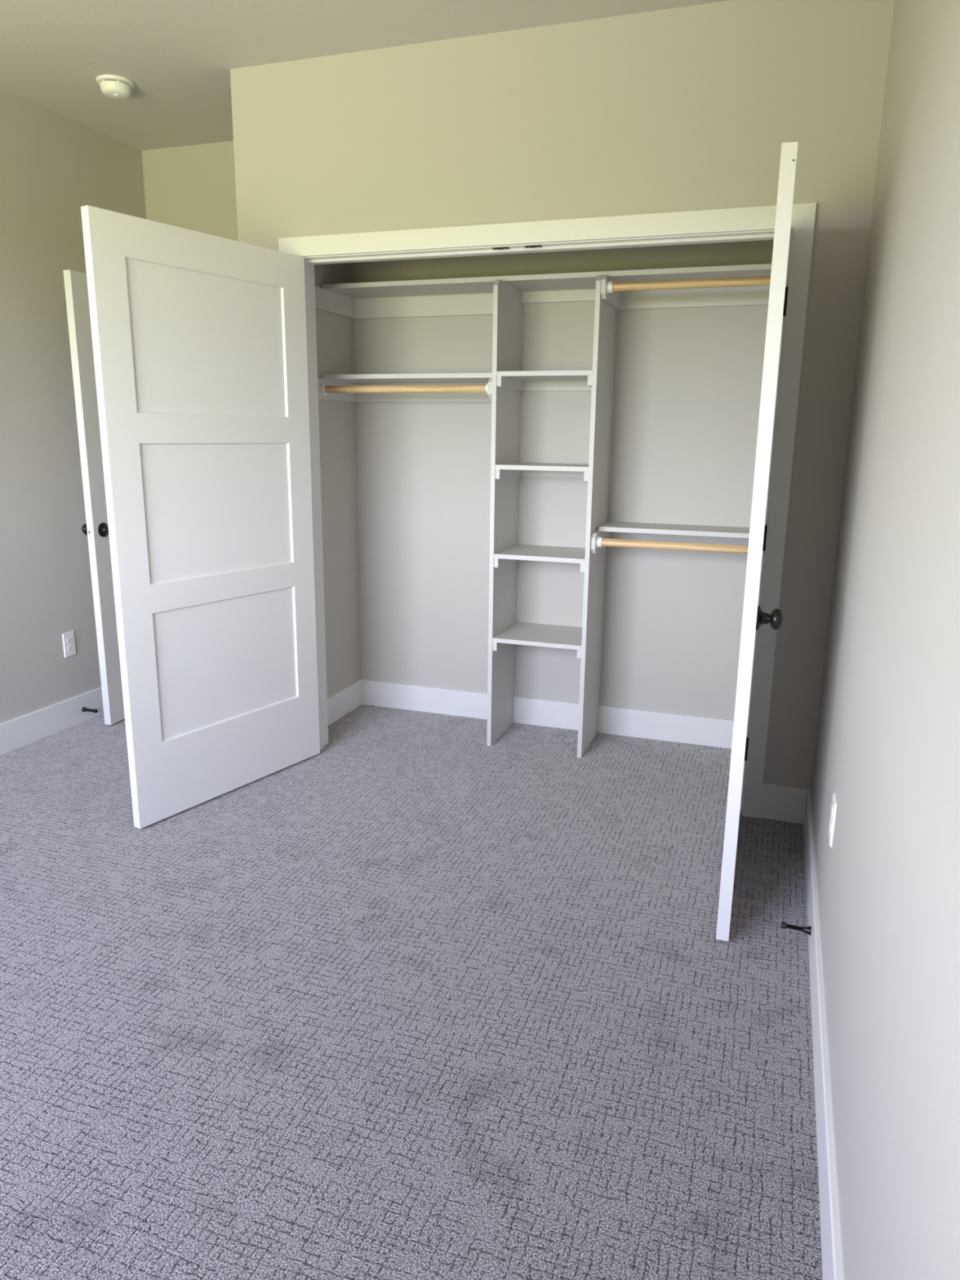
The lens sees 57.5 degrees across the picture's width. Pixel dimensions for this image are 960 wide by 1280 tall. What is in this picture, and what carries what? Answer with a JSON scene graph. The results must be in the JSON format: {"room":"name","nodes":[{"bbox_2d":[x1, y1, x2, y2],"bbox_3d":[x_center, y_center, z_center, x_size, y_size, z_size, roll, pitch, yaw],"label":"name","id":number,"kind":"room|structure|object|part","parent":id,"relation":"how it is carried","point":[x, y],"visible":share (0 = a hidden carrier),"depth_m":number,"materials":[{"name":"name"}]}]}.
{"room":"bedroom","nodes":[
{"label":"bedroom","id":0,"kind":"room"},
{"bbox_2d":[0,88,146,723],"bbox_3d":[-2.255,-0.751,3.171,0.100,2.727,5.750,5,14,18],"label":"wall","id":1,"kind":"structure","parent":0,"point":[53,165],"depth_m":3.88,"materials":[{"name":"grey paint"}]},
{"bbox_2d":[0,686,103,755],"bbox_3d":[-2.422,0.653,2.868,0.014,0.133,4.481,5,14,18],"label":"baseboard","id":2,"kind":"structure","parent":1,"relation":"attached to","point":[17,732],"depth_m":4.05,"materials":[{"name":"white paint"}]},
{"bbox_2d":[62,631,75,657],"bbox_3d":[-1.946,0.021,4.145,0.009,0.117,0.071,5,14,18],"label":"wall outlet","id":3,"kind":"object","parent":1,"relation":"attached to","point":[68,641],"visible":1,"depth_m":4.14,"materials":[{"name":"white plastic"}]},
{"bbox_2d":[66,637,72,643],"bbox_3d":[-1.943,0.002,4.139,0.003,0.028,0.034,5,14,18],"label":"receptacle","id":4,"kind":"object","parent":3,"relation":"attached to","point":[69,640],"depth_m":4.14,"materials":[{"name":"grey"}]},
{"bbox_2d":[67,644,73,651],"bbox_3d":[-1.944,0.040,4.148,0.003,0.028,0.034,5,14,18],"label":"receptacle","id":5,"kind":"object","parent":3,"relation":"attached to","point":[70,647],"depth_m":4.15,"materials":[{"name":"grey plastic"}]},
{"bbox_2d":[81,706,97,712],"bbox_3d":[-1.892,0.342,4.242,0.078,0.025,0.025,5,14,18],"label":"door stop","id":6,"kind":"object","parent":1,"relation":"attached to","point":[83,709],"visible":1,"depth_m":4.24,"materials":[{"name":"black metal"}]},
{"bbox_2d":[314,262,360,697],"bbox_3d":[-0.767,-0.935,4.024,0.130,2.727,0.597,5,14,18],"label":"wall","id":7,"kind":"structure","parent":0,"point":[334,332],"depth_m":4.17,"materials":[{"name":"grey paint"}]},
{"bbox_2d":[327,680,362,725],"bbox_3d":[-0.717,0.335,4.295,0.014,0.133,0.583,5,14,18],"label":"baseboard","id":8,"kind":"structure","parent":7,"relation":"attached to","point":[349,698],"depth_m":4.38,"materials":[{"name":"white paint"}]},
{"bbox_2d":[0,0,729,151],"bbox_3d":[-0.618,-1.977,2.299,3.531,0.100,5.970,5,14,18],"label":"ceiling","id":9,"kind":"structure","parent":0,"point":[179,56],"depth_m":3.07,"materials":[{"name":"grey paint"}]},
{"bbox_2d":[95,74,134,99],"bbox_3d":[-1.445,-2.184,3.469,0.142,0.057,0.142,5,14,18],"label":"smoke detector","id":10,"kind":"object","parent":9,"relation":"attached to","point":[114,86],"visible":1,"depth_m":3.43,"materials":[{"name":"white plastic"}]},
{"bbox_3d":[-1.445,-2.206,3.464,0.142,0.012,0.142,5,14,18],"label":"mounting plate","id":11,"kind":"part","parent":10,"relation":"part of","materials":[{"name":"white plastic"}]},
{"bbox_2d":[102,80,130,86],"bbox_3d":[-1.445,-2.198,3.466,0.111,0.008,0.115,5,14,18],"label":"vent","id":12,"kind":"object","parent":10,"relation":"attached to","point":[105,82],"depth_m":3.42,"materials":[{"name":"white plastic"}]},
{"bbox_2d":[0,704,822,1279],"bbox_3d":[-0.651,0.764,2.950,3.531,0.080,5.970,5,14,18],"label":"floor","id":13,"kind":"structure","parent":0,"point":[412,996],"depth_m":2.12,"materials":[{"name":"carpet"}]},
{"bbox_2d":[486,275,617,757],"bbox_3d":[0.310,-0.510,3.869,0.440,1.997,0.369,5,14,18],"label":"shelving unit","id":14,"kind":"object","parent":13,"relation":"on","point":[508,380],"visible":0.98,"depth_m":3.83,"materials":[{"name":"grey wood"}]},
{"bbox_3d":[0.112,-0.528,3.934,0.019,1.997,0.369,5,14,18],"label":"panel","id":15,"kind":"part","parent":14,"relation":"part of","materials":[{"name":"grey wood"}]},
{"bbox_3d":[0.305,-0.022,3.985,0.401,0.019,0.368,5,14,18],"label":"shelf","id":16,"kind":"part","parent":14,"relation":"part of","materials":[{"name":"grey wood"}]},
{"bbox_3d":[0.309,-0.386,3.898,0.401,0.019,0.368,5,14,18],"label":"shelf","id":17,"kind":"part","parent":14,"relation":"part of","materials":[{"name":"grey wood"}]},
{"bbox_3d":[0.314,-0.755,3.811,0.401,0.019,0.368,5,14,18],"label":"shelf","id":18,"kind":"part","parent":14,"relation":"part of","materials":[{"name":"grey wood"}]},
{"bbox_3d":[0.318,-1.124,3.723,0.401,0.019,0.368,5,14,18],"label":"shelf","id":19,"kind":"part","parent":14,"relation":"part of","materials":[{"name":"grey wood"}]},
{"bbox_3d":[0.509,-0.492,3.803,0.019,1.997,0.369,5,14,18],"label":"panel","id":20,"kind":"part","parent":14,"relation":"part of","materials":[{"name":"grey wood"}]},
{"bbox_2d":[142,140,773,719],"bbox_3d":[-0.093,-0.962,4.170,3.331,2.727,0.120,5,14,18],"label":"wall","id":21,"kind":"structure","parent":0,"point":[687,387],"depth_m":4.02,"materials":[{"name":"grey paint"}]},
{"bbox_2d":[62,269,124,724],"bbox_3d":[-1.665,-0.667,4.305,0.166,2.032,0.779,4,14,15],"label":"door","id":22,"kind":"structure","parent":21,"relation":"in","point":[96,526],"depth_m":3.96,"materials":[{"name":"white paint"}]},
{"bbox_3d":[-1.811,-0.513,4.043,0.044,0.056,0.056,4,14,15],"label":"knob","id":23,"kind":"part","parent":22,"relation":"part of","materials":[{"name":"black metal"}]},
{"bbox_3d":[-1.694,-0.504,4.011,0.044,0.056,0.056,4,14,15],"label":"knob","id":24,"kind":"part","parent":22,"relation":"part of","materials":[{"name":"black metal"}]},
{"bbox_2d":[317,373,492,402],"bbox_3d":[-0.293,-1.121,3.888,0.819,0.108,0.461,5,14,18],"label":"closet shelf","id":25,"kind":"object","parent":21,"relation":"attached to","point":[437,378],"visible":0.52,"depth_m":4.02,"materials":[{"name":"grey wood"}]},
{"bbox_2d":[321,382,488,395],"bbox_3d":[-0.327,-1.089,3.794,0.779,0.054,0.054,5,14,18],"label":"closet rod","id":26,"kind":"object","parent":25,"relation":"attached to","point":[326,388],"visible":0.86,"depth_m":3.78,"materials":[{"name":"brown wood"}]},
{"bbox_2d":[321,382,328,395],"bbox_3d":[-0.690,-1.122,3.914,0.012,0.054,0.054,5,14,18],"label":"socket","id":27,"kind":"object","parent":26,"relation":"attached to","point":[325,387],"depth_m":3.90,"materials":[{"name":"white plastic"}]},
{"bbox_2d":[485,383,488,394],"bbox_3d":[0.036,-1.056,3.674,0.012,0.054,0.054,5,14,18],"label":"socket","id":28,"kind":"object","parent":26,"relation":"attached to","point":[486,385],"depth_m":3.66,"materials":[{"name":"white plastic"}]},
{"bbox_2d":[315,263,771,319],"bbox_3d":[0.309,-1.437,3.598,2.086,0.108,0.471,5,14,18],"label":"closet shelf","id":29,"kind":"object","parent":21,"relation":"attached to","point":[464,296],"visible":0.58,"depth_m":3.72,"materials":[{"name":"grey wood"}]},
{"bbox_2d":[606,275,770,294],"bbox_3d":[0.874,-1.354,3.315,0.787,0.054,0.054,5,14,18],"label":"closet rod","id":30,"kind":"object","parent":29,"relation":"attached to","point":[611,286],"visible":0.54,"depth_m":3.33,"materials":[{"name":"brown wood"}]},
{"bbox_2d":[606,280,613,294],"bbox_3d":[0.512,-1.386,3.435,0.022,0.054,0.054,5,14,18],"label":"socket","id":31,"kind":"object","parent":30,"relation":"attached to","point":[610,285],"depth_m":3.42,"materials":[{"name":"white plastic"}]},
{"bbox_2d":[360,679,733,748],"bbox_3d":[0.361,0.359,4.246,2.086,0.133,0.014,5,14,18],"label":"baseboard","id":32,"kind":"structure","parent":21,"relation":"attached to","point":[667,726],"depth_m":4.24,"materials":[{"name":"white paint"}]},
{"bbox_2d":[590,521,750,553],"bbox_3d":[0.904,-0.408,3.667,0.827,0.108,0.401,5,14,18],"label":"closet shelf","id":33,"kind":"object","parent":21,"relation":"attached to","point":[736,535],"visible":0.64,"depth_m":3.77,"materials":[{"name":"grey wood"}]},
{"bbox_2d":[595,535,748,553],"bbox_3d":[0.866,-0.379,3.556,0.787,0.054,0.054,5,14,18],"label":"closet rod","id":34,"kind":"object","parent":33,"relation":"attached to","point":[600,541],"visible":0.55,"depth_m":3.57,"materials":[{"name":"brown wood"}]},
{"bbox_2d":[595,535,603,548],"bbox_3d":[0.503,-0.412,3.676,0.022,0.054,0.054,5,14,18],"label":"socket","id":35,"kind":"object","parent":34,"relation":"attached to","point":[599,540],"depth_m":3.66,"materials":[{"name":"white plastic"}]},
{"bbox_2d":[230,0,894,789],"bbox_3d":[0.151,-0.763,3.345,2.321,2.727,0.134,5,14,18],"label":"wall","id":36,"kind":"structure","parent":0,"point":[690,108],"depth_m":2.98,"materials":[{"name":"grey paint"}]},
{"bbox_2d":[80,204,319,828],"bbox_3d":[-0.982,-0.412,3.268,0.100,2.032,0.925,9,16,32],"label":"door","id":37,"kind":"structure","parent":36,"relation":"in","point":[199,340],"depth_m":3.16,"materials":[{"name":"white paint"}]},
{"bbox_2d":[492,247,509,249],"bbox_3d":[0.075,-1.419,3.169,0.060,0.003,0.026,5,14,18],"label":"plate","id":38,"kind":"object","parent":36,"relation":"attached to","point":[494,248],"visible":1,"depth_m":3.17,"materials":[{"name":"black metal"}]},
{"bbox_2d":[524,244,542,248],"bbox_3d":[0.191,-1.409,3.131,0.060,0.003,0.026,5,14,18],"label":"plate","id":39,"kind":"object","parent":36,"relation":"attached to","point":[536,246],"visible":1,"depth_m":3.13,"materials":[{"name":"black metal"}]},
{"bbox_2d":[278,202,816,257],"bbox_3d":[0.147,-1.444,3.106,1.960,0.070,0.018,5,14,18],"label":"trim","id":40,"kind":"structure","parent":36,"relation":"attached to","point":[803,215],"depth_m":3.06,"materials":[{"name":"white paint"}]},
{"bbox_2d":[303,228,793,813],"bbox_3d":[0.159,-0.438,3.418,1.859,2.062,0.134,5,14,18],"label":"trim","id":41,"kind":"structure","parent":36,"relation":"attached to","point":[311,267],"depth_m":3.40,"materials":[{"name":"white paint"}]},
{"bbox_2d":[715,141,798,941],"bbox_3d":[0.866,-0.241,2.642,0.100,2.032,0.926,5,14,17],"label":"door","id":42,"kind":"structure","parent":36,"relation":"in","point":[753,617],"depth_m":2.20,"materials":[{"name":"white paint"}]},
{"bbox_3d":[0.769,-0.055,2.286,0.044,0.056,0.056,5,14,17],"label":"knob","id":43,"kind":"part","parent":42,"relation":"part of","materials":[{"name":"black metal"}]},
{"bbox_2d":[742,226,814,817],"bbox_3d":[1.032,-0.334,3.054,0.063,2.047,0.018,5,14,18],"label":"trim","id":44,"kind":"structure","parent":36,"relation":"attached to","point":[802,237],"depth_m":3.01,"materials":[{"name":"white paint"}]},
{"bbox_2d":[759,782,806,823],"bbox_3d":[1.124,0.607,3.243,0.154,0.133,0.014,5,14,18],"label":"baseboard","id":45,"kind":"structure","parent":36,"relation":"attached to","point":[778,802],"depth_m":3.24,"materials":[{"name":"white paint"}]},
{"bbox_2d":[810,0,959,1279],"bbox_3d":[0.806,-0.333,1.570,0.100,2.727,4.601,5,14,18],"label":"wall","id":46,"kind":"structure","parent":0,"point":[887,742],"depth_m":1.36,"materials":[{"name":"grey paint"}]},
{"bbox_2d":[781,921,811,935],"bbox_3d":[0.878,0.800,2.430,0.078,0.025,0.025,7,15,18],"label":"door stop","id":47,"kind":"object","parent":46,"relation":"attached to","point":[807,930],"visible":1,"depth_m":2.42,"materials":[{"name":"black metal"}]},
{"bbox_2d":[803,789,844,1279],"bbox_3d":[0.599,1.015,1.495,0.014,0.133,3.750,5,14,18],"label":"baseboard","id":48,"kind":"structure","parent":46,"relation":"attached to","point":[830,1232],"depth_m":1.79,"materials":[{"name":"white paint"}]},
{"bbox_2d":[828,792,836,847],"bbox_3d":[0.882,0.451,2.192,0.009,0.117,0.071,5,14,18],"label":"wall outlet","id":49,"kind":"object","parent":46,"relation":"attached to","point":[833,807],"visible":1,"depth_m":2.17,"materials":[{"name":"white plastic"}]},
{"bbox_2d":[828,820,831,833],"bbox_3d":[0.880,0.470,2.197,0.003,0.028,0.034,5,14,18],"label":"receptacle","id":50,"kind":"object","parent":49,"relation":"attached to","point":[829,825],"depth_m":2.19,"materials":[{"name":"grey plastic"}]},
{"bbox_2d":[830,805,832,819],"bbox_3d":[0.880,0.432,2.188,0.003,0.028,0.034,5,14,18],"label":"receptacle","id":51,"kind":"object","parent":49,"relation":"attached to","point":[831,811],"depth_m":2.18,"materials":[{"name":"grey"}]}
]}

